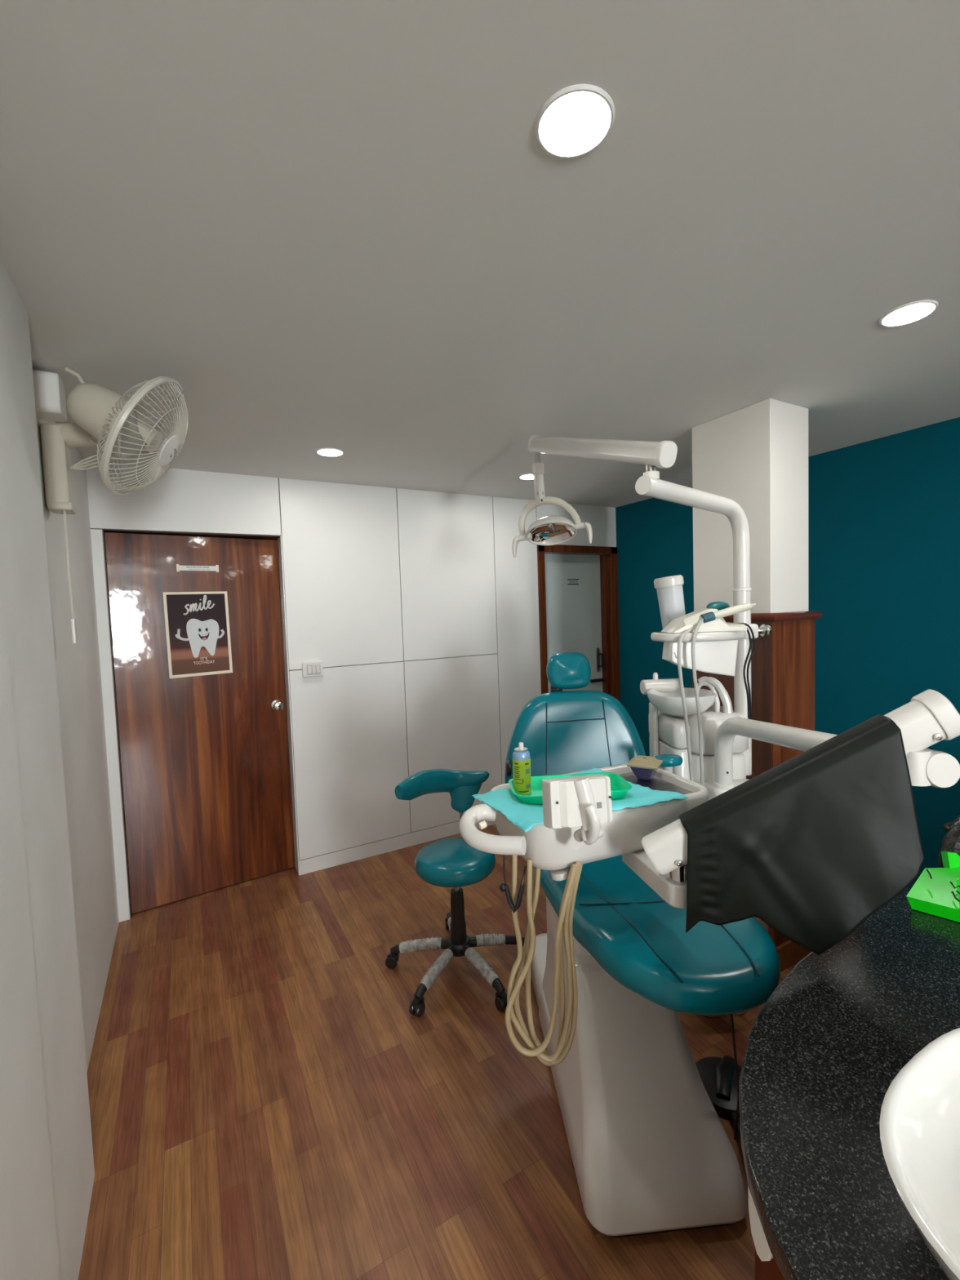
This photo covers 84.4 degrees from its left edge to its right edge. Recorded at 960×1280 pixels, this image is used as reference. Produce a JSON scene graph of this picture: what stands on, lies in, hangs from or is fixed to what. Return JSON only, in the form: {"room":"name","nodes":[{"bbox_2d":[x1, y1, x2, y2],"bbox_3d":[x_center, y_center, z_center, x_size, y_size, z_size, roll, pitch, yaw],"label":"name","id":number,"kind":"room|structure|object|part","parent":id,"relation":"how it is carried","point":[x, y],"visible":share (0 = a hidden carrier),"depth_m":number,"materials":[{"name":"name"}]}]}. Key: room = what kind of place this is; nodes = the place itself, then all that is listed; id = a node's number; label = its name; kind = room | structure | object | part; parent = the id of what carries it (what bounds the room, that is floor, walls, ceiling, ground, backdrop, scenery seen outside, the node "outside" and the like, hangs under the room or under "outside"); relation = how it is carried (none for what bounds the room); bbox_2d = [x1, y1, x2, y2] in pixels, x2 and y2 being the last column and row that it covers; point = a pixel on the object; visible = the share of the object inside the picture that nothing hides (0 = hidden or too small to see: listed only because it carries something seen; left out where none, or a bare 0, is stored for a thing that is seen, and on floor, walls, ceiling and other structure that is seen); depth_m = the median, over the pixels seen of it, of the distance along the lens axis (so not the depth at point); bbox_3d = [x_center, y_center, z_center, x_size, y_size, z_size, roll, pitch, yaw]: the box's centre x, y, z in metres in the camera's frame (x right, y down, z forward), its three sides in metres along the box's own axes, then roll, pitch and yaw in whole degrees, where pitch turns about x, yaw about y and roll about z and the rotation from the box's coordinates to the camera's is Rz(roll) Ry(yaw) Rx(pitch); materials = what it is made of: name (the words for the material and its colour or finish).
{"room":"dental clinic","nodes":[
{"label":"dental clinic","id":0,"kind":"room"},
{"bbox_2d":[0,257,119,1279],"bbox_3d":[-0.268,0.395,-0.366,0.276,2.330,7.600,-4,4,-29],"label":"wall","id":1,"kind":"structure","parent":0,"point":[59,911],"depth_m":1.20,"materials":[{"name":"white paint"}]},
{"bbox_2d":[32,368,66,422],"bbox_3d":[-1.367,-0.770,1.673,0.078,0.125,0.110,-4,4,-29],"label":"junction box","id":2,"kind":"object","parent":1,"relation":"attached to","point":[48,387],"visible":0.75,"depth_m":1.64,"materials":[{"name":"white paint"}]},
{"bbox_2d":[40,367,188,644],"bbox_3d":[-1.141,-0.411,1.729,0.582,0.837,0.327,0,4,37],"label":"wall fan","id":3,"kind":"object","parent":1,"relation":"attached to","point":[100,415],"visible":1,"depth_m":1.64,"materials":[{"name":"beige plastic"}]},
{"bbox_3d":[-1.376,-0.254,1.769,0.004,0.370,0.025,-4,4,-29],"label":"pull cord","id":4,"kind":"part","parent":3,"relation":"part of","materials":[{"name":"beige plastic"}]},
{"bbox_3d":[-1.222,-0.793,1.602,0.054,0.056,0.013,-3,3,-16],"label":"oscillation knob","id":5,"kind":"part","parent":3,"relation":"part of","materials":[{"name":"beige plastic"}]},
{"bbox_3d":[-1.341,-0.687,1.777,0.137,0.084,0.084,-2,3,-6],"label":"bracket arm","id":6,"kind":"part","parent":3,"relation":"part of","materials":[{"name":"beige plastic"}]},
{"bbox_2d":[84,461,616,922],"bbox_3d":[-0.457,0.185,3.637,3.472,2.332,0.325,-4,4,-29],"label":"wall","id":7,"kind":"structure","parent":0,"point":[418,610],"depth_m":3.33,"materials":[{"name":"grey paint"}]},
{"bbox_3d":[-1.868,0.449,2.678,0.048,1.998,0.019,-4,4,-29],"label":"wall panel","id":8,"kind":"part","parent":7,"relation":"part of","materials":[{"name":"white paint"}]},
{"bbox_3d":[-1.540,-0.739,2.821,0.892,0.327,0.019,-4,4,-29],"label":"wall panel","id":9,"kind":"part","parent":7,"relation":"part of","materials":[{"name":"white laminate"}]},
{"bbox_2d":[102,529,279,917],"bbox_3d":[-1.548,0.419,3.015,0.838,2.003,0.255,-4,4,-29],"label":"trim","id":10,"kind":"structure","parent":7,"relation":"attached to","point":[204,535],"depth_m":2.75,"materials":[{"name":"brown wood"}]},
{"bbox_2d":[104,532,294,913],"bbox_3d":[-1.523,0.422,2.968,0.835,1.985,0.110,-4,4,-29],"label":"door","id":11,"kind":"structure","parent":7,"relation":"in","point":[205,758],"depth_m":2.93,"materials":[{"name":"brown wood"}]},
{"bbox_2d":[176,564,218,572],"bbox_3d":[-1.548,-0.394,2.905,0.206,0.040,0.003,-4,4,-34],"label":"door sign","id":12,"kind":"object","parent":11,"relation":"attached to","point":[179,567],"visible":1,"depth_m":2.90,"materials":[{"name":"white"}]},
{"bbox_2d":[163,591,232,678],"bbox_3d":[-1.555,-0.034,2.927,0.317,0.465,0.036,-4,4,-34],"label":"poster","id":13,"kind":"object","parent":11,"relation":"attached to","point":[197,632],"visible":1,"depth_m":2.91,"materials":[{"name":"black paper"}]},
{"bbox_3d":[-1.196,0.388,3.129,0.062,0.060,0.071,-4,4,-29],"label":"knob","id":14,"kind":"part","parent":11,"relation":"part of","materials":[{"name":"silver metal"}]},
{"bbox_2d":[302,661,323,677],"bbox_3d":[-0.990,0.173,3.134,0.118,0.088,0.029,-4,4,-29],"label":"light switch","id":15,"kind":"object","parent":7,"relation":"attached to","point":[314,668],"visible":1,"depth_m":3.12,"materials":[{"name":"white plastic"}]},
{"bbox_3d":[-0.826,-0.396,3.233,0.707,1.105,0.019,-4,4,-29],"label":"wall panel","id":16,"kind":"part","parent":7,"relation":"part of","materials":[{"name":"white laminate"}]},
{"bbox_3d":[-0.788,0.725,3.294,0.707,1.132,0.019,-4,4,-29],"label":"wall panel","id":17,"kind":"part","parent":7,"relation":"part of","materials":[{"name":"white laminate"}]},
{"bbox_3d":[-0.460,1.317,3.499,1.422,0.087,0.019,-4,4,-29],"label":"wall panel","id":18,"kind":"part","parent":7,"relation":"part of","materials":[{"name":"white laminate"}]},
{"bbox_3d":[-0.207,-0.435,3.580,0.707,1.105,0.019,-4,4,-29],"label":"wall panel","id":19,"kind":"part","parent":7,"relation":"part of","materials":[{"name":"white laminate"}]},
{"bbox_3d":[-0.169,0.685,3.640,0.707,1.132,0.019,-4,4,-29],"label":"wall panel","id":20,"kind":"part","parent":7,"relation":"part of","materials":[{"name":"white laminate"}]},
{"bbox_3d":[0.285,0.146,3.877,0.367,2.332,0.019,-4,4,-29],"label":"wall panel","id":21,"kind":"part","parent":7,"relation":"part of","materials":[{"name":"white laminate"}]},
{"bbox_2d":[544,553,604,692],"bbox_3d":[0.750,0.290,4.220,0.662,1.954,0.096,-4,4,-29],"label":"door","id":22,"kind":"structure","parent":7,"relation":"in","point":[573,611],"depth_m":4.22,"materials":[{"name":"grey glass"}]},
{"bbox_2d":[567,578,578,585],"bbox_3d":[0.740,-0.461,4.201,0.115,0.047,0.003,-4,4,-29],"label":"room sign","id":23,"kind":"object","parent":22,"relation":"attached to","point":[570,581],"visible":1,"depth_m":4.20,"materials":[{"name":"grey laminate"}]},
{"bbox_3d":[0.970,0.163,4.349,0.034,0.200,0.008,-4,4,-29],"label":"handle plate","id":24,"kind":"part","parent":22,"relation":"part of","materials":[{"name":"metal"}]},
{"bbox_3d":[0.985,0.164,4.324,0.019,0.118,0.056,-4,4,-29],"label":"pull handle","id":25,"kind":"part","parent":22,"relation":"part of","materials":[{"name":"black plastic"}]},
{"bbox_3d":[0.756,-0.891,4.104,0.783,0.317,0.019,-4,4,-29],"label":"wall panel","id":26,"kind":"part","parent":7,"relation":"part of","materials":[{"name":"white laminate"}]},
{"bbox_2d":[537,544,620,701],"bbox_3d":[0.769,0.271,4.212,0.784,2.012,0.147,-4,4,-29],"label":"trim","id":27,"kind":"structure","parent":7,"relation":"attached to","point":[608,555],"depth_m":4.29,"materials":[{"name":"brown wood"}]},
{"bbox_2d":[78,823,800,1279],"bbox_3d":[1.352,1.484,0.524,3.900,0.050,7.700,-4,4,-29],"label":"floor","id":28,"kind":"structure","parent":0,"point":[268,1100],"depth_m":1.65,"materials":[{"name":"laminate"}]},
{"bbox_2d":[385,768,524,1017],"bbox_3d":[-0.113,1.001,2.220,0.601,0.830,0.575,0,4,36],"label":"stool","id":29,"kind":"object","parent":28,"relation":"on","point":[449,862],"visible":0.94,"depth_m":2.24,"materials":[{"name":"teal leather"}]},
{"bbox_3d":[-0.259,1.328,2.290,0.263,0.075,0.039,-2,3,6],"label":"leg","id":30,"kind":"part","parent":29,"relation":"part of","materials":[{"name":"grey fabric"}]},
{"bbox_3d":[-0.177,1.334,2.127,0.039,0.075,0.263,0,4,31],"label":"leg","id":31,"kind":"part","parent":29,"relation":"part of","materials":[{"name":"grey fabric"}]},
{"bbox_3d":[-0.123,1.315,2.440,0.039,0.075,0.263,-3,3,-11],"label":"leg","id":32,"kind":"part","parent":29,"relation":"part of","materials":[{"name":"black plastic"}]},
{"bbox_3d":[-0.105,0.927,2.234,0.342,0.085,0.342,-4,4,-29],"label":"seat","id":33,"kind":"part","parent":29,"relation":"part of","materials":[{"name":"teal leather"}]},
{"bbox_3d":[0.011,1.327,2.136,0.039,0.075,0.263,-4,4,-36],"label":"leg","id":34,"kind":"part","parent":29,"relation":"part of","materials":[{"name":"grey fabric"}]},
{"bbox_3d":[0.076,1.315,2.309,0.263,0.075,0.039,-3,3,-12],"label":"leg","id":35,"kind":"part","parent":29,"relation":"part of","materials":[{"name":"grey fabric"}]},
{"bbox_2d":[505,652,780,1237],"bbox_3d":[0.457,0.750,1.686,0.574,1.350,1.147,-2,3,-9],"label":"dental chair","id":36,"kind":"object","parent":28,"relation":"on","point":[651,1152],"visible":0.76,"depth_m":1.39,"materials":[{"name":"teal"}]},
{"bbox_3d":[0.379,0.462,2.105,0.572,0.510,0.150,-2,3,-4],"label":"backrest","id":37,"kind":"part","parent":36,"relation":"part of","materials":[{"name":"teal leather"}]},
{"bbox_2d":[532,854,780,1015],"bbox_3d":[0.452,0.753,1.619,0.501,0.116,1.015,-2,3,-7],"label":"seat cushion","id":38,"kind":"object","parent":36,"relation":"on","point":[640,940],"depth_m":1.24,"materials":[{"name":"teal leather"}]},
{"bbox_3d":[0.657,0.418,1.846,0.095,0.033,0.078,-4,4,-29],"label":"armrest","id":39,"kind":"part","parent":36,"relation":"part of","materials":[{"name":"teal leather"}]},
{"bbox_2d":[640,587,768,1017],"bbox_3d":[0.831,0.604,2.007,0.349,1.582,0.412,-2,3,-4],"label":"dental spittoon unit","id":40,"kind":"object","parent":28,"relation":"on","point":[667,730],"visible":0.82,"depth_m":1.93,"materials":[{"name":"white plastic"}]},
{"bbox_2d":[511,435,750,588],"bbox_3d":[0.543,-0.538,2.032,0.619,0.711,0.967,-4,4,-29],"label":"light","id":41,"kind":"object","parent":40,"relation":"attached to","point":[553,530],"visible":1,"depth_m":1.89,"materials":[{"name":"white plastic"}]},
{"bbox_3d":[0.163,-0.415,2.356,0.039,0.094,0.039,-4,4,-29],"label":"grip handle","id":42,"kind":"part","parent":41,"relation":"part of","materials":[{"name":"beige plastic"}]},
{"bbox_3d":[0.252,-0.785,2.304,0.026,0.070,0.025,-4,4,-29],"label":"lamp stem","id":43,"kind":"part","parent":41,"relation":"part of","materials":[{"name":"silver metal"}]},
{"bbox_3d":[0.453,-0.452,2.228,0.038,0.090,0.038,-4,4,-29],"label":"grip handle","id":44,"kind":"part","parent":41,"relation":"part of","materials":[{"name":"beige plastic"}]},
{"bbox_3d":[0.383,-0.693,1.912,0.052,0.357,0.891,-3,3,-18],"label":"spring arm","id":45,"kind":"part","parent":41,"relation":"part of","materials":[{"name":"white plastic"}]},
{"bbox_3d":[0.695,0.669,2.102,0.021,0.850,0.050,-2,3,-4],"label":"panel","id":46,"kind":"part","parent":40,"relation":"part of","materials":[{"name":"white plastic"}]},
{"bbox_2d":[640,672,679,694],"bbox_3d":[0.729,0.174,2.134,0.160,0.087,0.117,-4,4,-29],"label":"tap","id":47,"kind":"object","parent":40,"relation":"on","point":[655,686],"depth_m":2.11,"materials":[{"name":"white plastic"}]},
{"bbox_2d":[646,687,716,716],"bbox_3d":[0.766,0.241,2.014,0.248,0.086,0.248,-4,4,-29],"label":"bowl","id":48,"kind":"object","parent":40,"relation":"on","point":[664,701],"depth_m":1.96,"materials":[{"name":"white ceramic"}]},
{"bbox_2d":[693,681,719,711],"bbox_3d":[0.851,0.214,1.985,0.091,0.122,0.020,0,4,32],"label":"tap","id":49,"kind":"object","parent":40,"relation":"on","point":[713,686],"depth_m":1.96,"materials":[{"name":"white plastic"}]},
{"bbox_2d":[458,688,959,1066],"bbox_3d":[0.574,0.520,1.263,1.124,0.868,0.822,-4,4,-29],"label":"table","id":50,"kind":"object","parent":40,"relation":"attached to","point":[580,826],"visible":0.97,"depth_m":1.18,"materials":[{"name":"white plastic"}]},
{"bbox_3d":[0.026,0.432,1.196,0.115,0.067,0.198,-4,4,-29],"label":"handle","id":51,"kind":"part","parent":50,"relation":"part of","materials":[{"name":"white plastic"}]},
{"bbox_2d":[471,768,687,832],"bbox_3d":[0.242,0.391,1.312,0.433,0.018,0.303,-4,4,-29],"label":"drape","id":52,"kind":"object","parent":50,"relation":"on","point":[525,815],"visible":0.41,"depth_m":1.27,"materials":[{"name":"teal paper"}]},
{"bbox_2d":[508,772,631,804],"bbox_3d":[0.226,0.379,1.347,0.298,0.026,0.150,-2,3,-4],"label":"tray","id":53,"kind":"object","parent":52,"relation":"on","point":[620,787],"visible":0.45,"depth_m":1.36,"materials":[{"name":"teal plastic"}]},
{"bbox_2d":[512,742,531,795],"bbox_3d":[0.106,0.326,1.342,0.046,0.132,0.046,-4,4,-29],"label":"spray can","id":54,"kind":"object","parent":53,"relation":"in","point":[522,777],"visible":0.94,"depth_m":1.32,"materials":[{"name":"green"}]},
{"bbox_2d":[514,746,528,752],"bbox_3d":[0.104,0.278,1.339,0.036,0.005,0.036,-1,3,19],"label":"cap","id":55,"kind":"object","parent":54,"relation":"on","point":[520,749],"depth_m":1.33,"materials":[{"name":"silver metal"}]},
{"bbox_2d":[514,762,528,792],"bbox_3d":[0.105,0.344,1.324,0.036,0.074,0.008,-2,3,4],"label":"label","id":56,"kind":"object","parent":54,"relation":"attached to","point":[521,769],"depth_m":1.32,"materials":[{"name":"green"}]},
{"bbox_3d":[0.218,0.365,1.041,0.030,0.089,0.046,-4,4,-29],"label":"box support arm","id":57,"kind":"part","parent":50,"relation":"part of","materials":[{"name":"white plastic"}]},
{"bbox_2d":[626,755,662,781],"bbox_3d":[0.465,0.361,1.492,0.084,0.060,0.084,0,4,31],"label":"bowl","id":58,"kind":"object","parent":50,"relation":"on","point":[643,767],"visible":1,"depth_m":1.47,"materials":[{"name":"blue plastic"}]},
{"bbox_3d":[0.464,0.341,1.491,0.084,0.019,0.084,0,4,31],"label":"bowl lid","id":59,"kind":"part","parent":58,"relation":"part of","materials":[{"name":"beige"}]},
{"bbox_3d":[0.598,0.299,1.045,0.539,0.364,0.056,-1,3,13],"label":"spring arm","id":60,"kind":"part","parent":50,"relation":"part of","materials":[{"name":"white plastic"}]},
{"bbox_2d":[679,714,924,955],"bbox_3d":[0.606,0.366,1.038,0.403,0.440,0.133,-1,3,13],"label":"cover","id":61,"kind":"object","parent":50,"relation":"on","point":[810,846],"visible":0.99,"depth_m":0.99,"materials":[{"name":"black plastic"}]},
{"bbox_2d":[906,747,931,786],"bbox_3d":[0.808,0.234,0.994,0.066,0.062,0.065,-4,4,-29],"label":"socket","id":62,"kind":"object","parent":50,"relation":"attached to","point":[918,759],"depth_m":0.96,"materials":[{"name":"white plastic"}]},
{"bbox_2d":[650,601,771,786],"bbox_3d":[0.844,0.180,1.866,0.456,0.633,0.191,-2,3,-10],"label":"tray","id":63,"kind":"object","parent":40,"relation":"attached to","point":[701,640],"visible":0.99,"depth_m":1.79,"materials":[{"name":"white plastic"}]},
{"bbox_2d":[653,574,685,629],"bbox_3d":[0.707,-0.126,1.970,0.114,0.227,0.105,-4,4,-29],"label":"dispenser","id":64,"kind":"object","parent":63,"relation":"attached to","point":[669,589],"visible":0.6,"depth_m":1.93,"materials":[{"name":"white plastic"}]},
{"bbox_3d":[0.700,-0.216,1.964,0.105,0.047,0.104,-4,4,-29],"label":"canister lid","id":65,"kind":"part","parent":64,"relation":"part of","materials":[{"name":"white plastic"}]},
{"bbox_2d":[650,630,746,641],"bbox_3d":[0.768,-0.015,1.841,0.323,0.030,0.180,-2,3,-3],"label":"handle","id":66,"kind":"object","parent":63,"relation":"on","point":[664,635],"depth_m":1.77,"materials":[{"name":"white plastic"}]},
{"bbox_3d":[0.756,0.064,1.824,0.237,0.125,0.070,-2,3,0],"label":"panel","id":67,"kind":"part","parent":63,"relation":"part of","materials":[{"name":"white plastic"}]},
{"bbox_3d":[0.907,0.113,1.832,0.089,0.346,0.024,-3,3,-10],"label":"black cord","id":68,"kind":"part","parent":63,"relation":"part of","materials":[{"name":"black plastic"}]},
{"bbox_3d":[1.023,-0.034,1.927,0.062,0.048,0.048,-2,3,0],"label":"clamp knob","id":69,"kind":"part","parent":63,"relation":"part of","materials":[{"name":"silver metal"}]},
{"bbox_2d":[697,676,733,713],"bbox_3d":[0.875,0.206,1.966,0.120,0.141,0.033,0,4,33],"label":"hose","id":70,"kind":"object","parent":40,"relation":"on","point":[713,683],"depth_m":1.95,"materials":[{"name":"white plastic"}]},
{"bbox_2d":[695,1055,742,1119],"bbox_3d":[0.786,1.381,1.644,0.250,0.074,0.199,1,4,41],"label":"foot pedal","id":71,"kind":"object","parent":28,"relation":"on","point":[717,1074],"visible":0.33,"depth_m":1.64,"materials":[{"name":"black plastic"}]},
{"bbox_3d":[0.768,1.363,1.660,0.048,0.039,0.153,0,4,32],"label":"plate","id":72,"kind":"part","parent":71,"relation":"part of","materials":[{"name":"black plastic"}]},
{"bbox_2d":[729,1111,742,1150],"bbox_3d":[0.737,1.412,1.470,0.027,0.033,0.199,-1,3,9],"label":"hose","id":73,"kind":"object","parent":28,"relation":"on","point":[732,1115],"visible":0.17,"depth_m":1.54,"materials":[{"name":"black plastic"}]},
{"bbox_2d":[747,1185,784,1279],"bbox_3d":[1.687,1.020,0.891,2.465,0.814,1.000,-4,4,-29],"label":"base cabinet","id":74,"kind":"object","parent":28,"relation":"on","point":[766,1268],"visible":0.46,"depth_m":0.70,"materials":[{"name":"brown wood"}]},
{"bbox_2d":[738,884,959,1279],"bbox_3d":[1.577,0.597,0.892,2.628,0.035,1.175,-4,4,-29],"label":"countertop","id":75,"kind":"structure","parent":74,"relation":"on","point":[824,1053],"depth_m":0.74,"materials":[{"name":"black stone"}]},
{"bbox_2d":[879,1027,959,1279],"bbox_3d":[0.636,0.573,0.471,0.475,0.120,0.415,-4,4,-29],"label":"basin","id":76,"kind":"object","parent":75,"relation":"in","point":[919,1122],"visible":1,"depth_m":0.58,"materials":[{"name":"white ceramic"}]},
{"bbox_2d":[906,851,959,922],"bbox_3d":[1.048,0.533,1.166,0.154,0.097,0.184,1,4,44],"label":"tray","id":77,"kind":"object","parent":75,"relation":"on","point":[936,891],"visible":1,"depth_m":1.15,"materials":[{"name":"green plastic"}]},
{"bbox_2d":[937,815,959,867],"bbox_3d":[1.245,0.497,1.324,0.309,0.138,0.124,-4,4,-29],"label":"bag","id":78,"kind":"object","parent":75,"relation":"on","point":[951,840],"visible":0.71,"depth_m":1.28,"materials":[{"name":"grey plastic"}]},
{"bbox_3d":[1.254,0.490,1.345,0.125,0.047,0.058,-2,3,-2],"label":"bag handle","id":79,"kind":"part","parent":78,"relation":"part of","materials":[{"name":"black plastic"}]},
{"bbox_2d":[0,0,959,507],"bbox_3d":[1.271,-0.891,0.395,3.900,0.050,7.700,-4,4,-29],"label":"ceiling","id":80,"kind":"structure","parent":0,"point":[348,226],"depth_m":1.09,"materials":[{"name":"white paint"}]},
{"bbox_2d":[315,447,343,456],"bbox_3d":[-0.729,-0.914,2.576,0.130,0.005,0.130,-4,4,-29],"label":"recessed light","id":81,"kind":"object","parent":80,"relation":"in","point":[326,451],"visible":1,"depth_m":2.57,"materials":[{"name":"white"}]},
{"bbox_2d":[519,473,533,479],"bbox_3d":[0.300,-0.981,3.180,0.130,0.005,0.130,-4,4,-29],"label":"recessed light","id":82,"kind":"object","parent":80,"relation":"in","point":[528,476],"visible":0.56,"depth_m":3.18,"materials":[{"name":"white"}]},
{"bbox_2d":[534,84,614,158],"bbox_3d":[0.156,-0.852,0.875,0.130,0.005,0.130,-4,4,-29],"label":"recessed light","id":83,"kind":"object","parent":80,"relation":"in","point":[577,118],"visible":1,"depth_m":0.87,"materials":[{"name":"white plastic"}]},
{"bbox_2d":[879,299,938,326],"bbox_3d":[1.210,-0.921,1.496,0.130,0.005,0.130,-4,4,-29],"label":"recessed light","id":84,"kind":"object","parent":80,"relation":"in","point":[912,312],"visible":1,"depth_m":1.49,"materials":[{"name":"white"}]},
{"bbox_2d":[691,398,808,613],"bbox_3d":[1.207,0.197,2.371,0.268,2.330,0.370,-4,4,-29],"label":"wall column","id":85,"kind":"structure","parent":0,"point":[755,456],"depth_m":2.19,"materials":[{"name":"white paint"}]},
{"bbox_2d":[692,610,822,972],"bbox_3d":[1.230,0.619,2.378,0.340,1.484,0.406,-4,4,-29],"label":"wood wainscoting","id":86,"kind":"structure","parent":85,"relation":"attached to","point":[783,661],"depth_m":2.18,"materials":[{"name":"brown wood"}]},
{"bbox_3d":[1.205,-0.104,2.339,0.340,0.034,0.406,-4,4,-29],"label":"cap rail","id":87,"kind":"part","parent":86,"relation":"part of","materials":[{"name":"red wood"}]},
{"bbox_3d":[1.252,1.307,2.418,0.328,0.105,0.400,-4,4,-29],"label":"skirting","id":88,"kind":"part","parent":86,"relation":"part of","materials":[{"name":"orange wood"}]},
{"bbox_2d":[615,417,959,889],"bbox_3d":[2.877,0.193,1.393,0.150,2.330,7.600,-4,4,-29],"label":"wall","id":89,"kind":"structure","parent":0,"point":[884,513],"depth_m":2.73,"materials":[{"name":"teal paint"}]}
]}

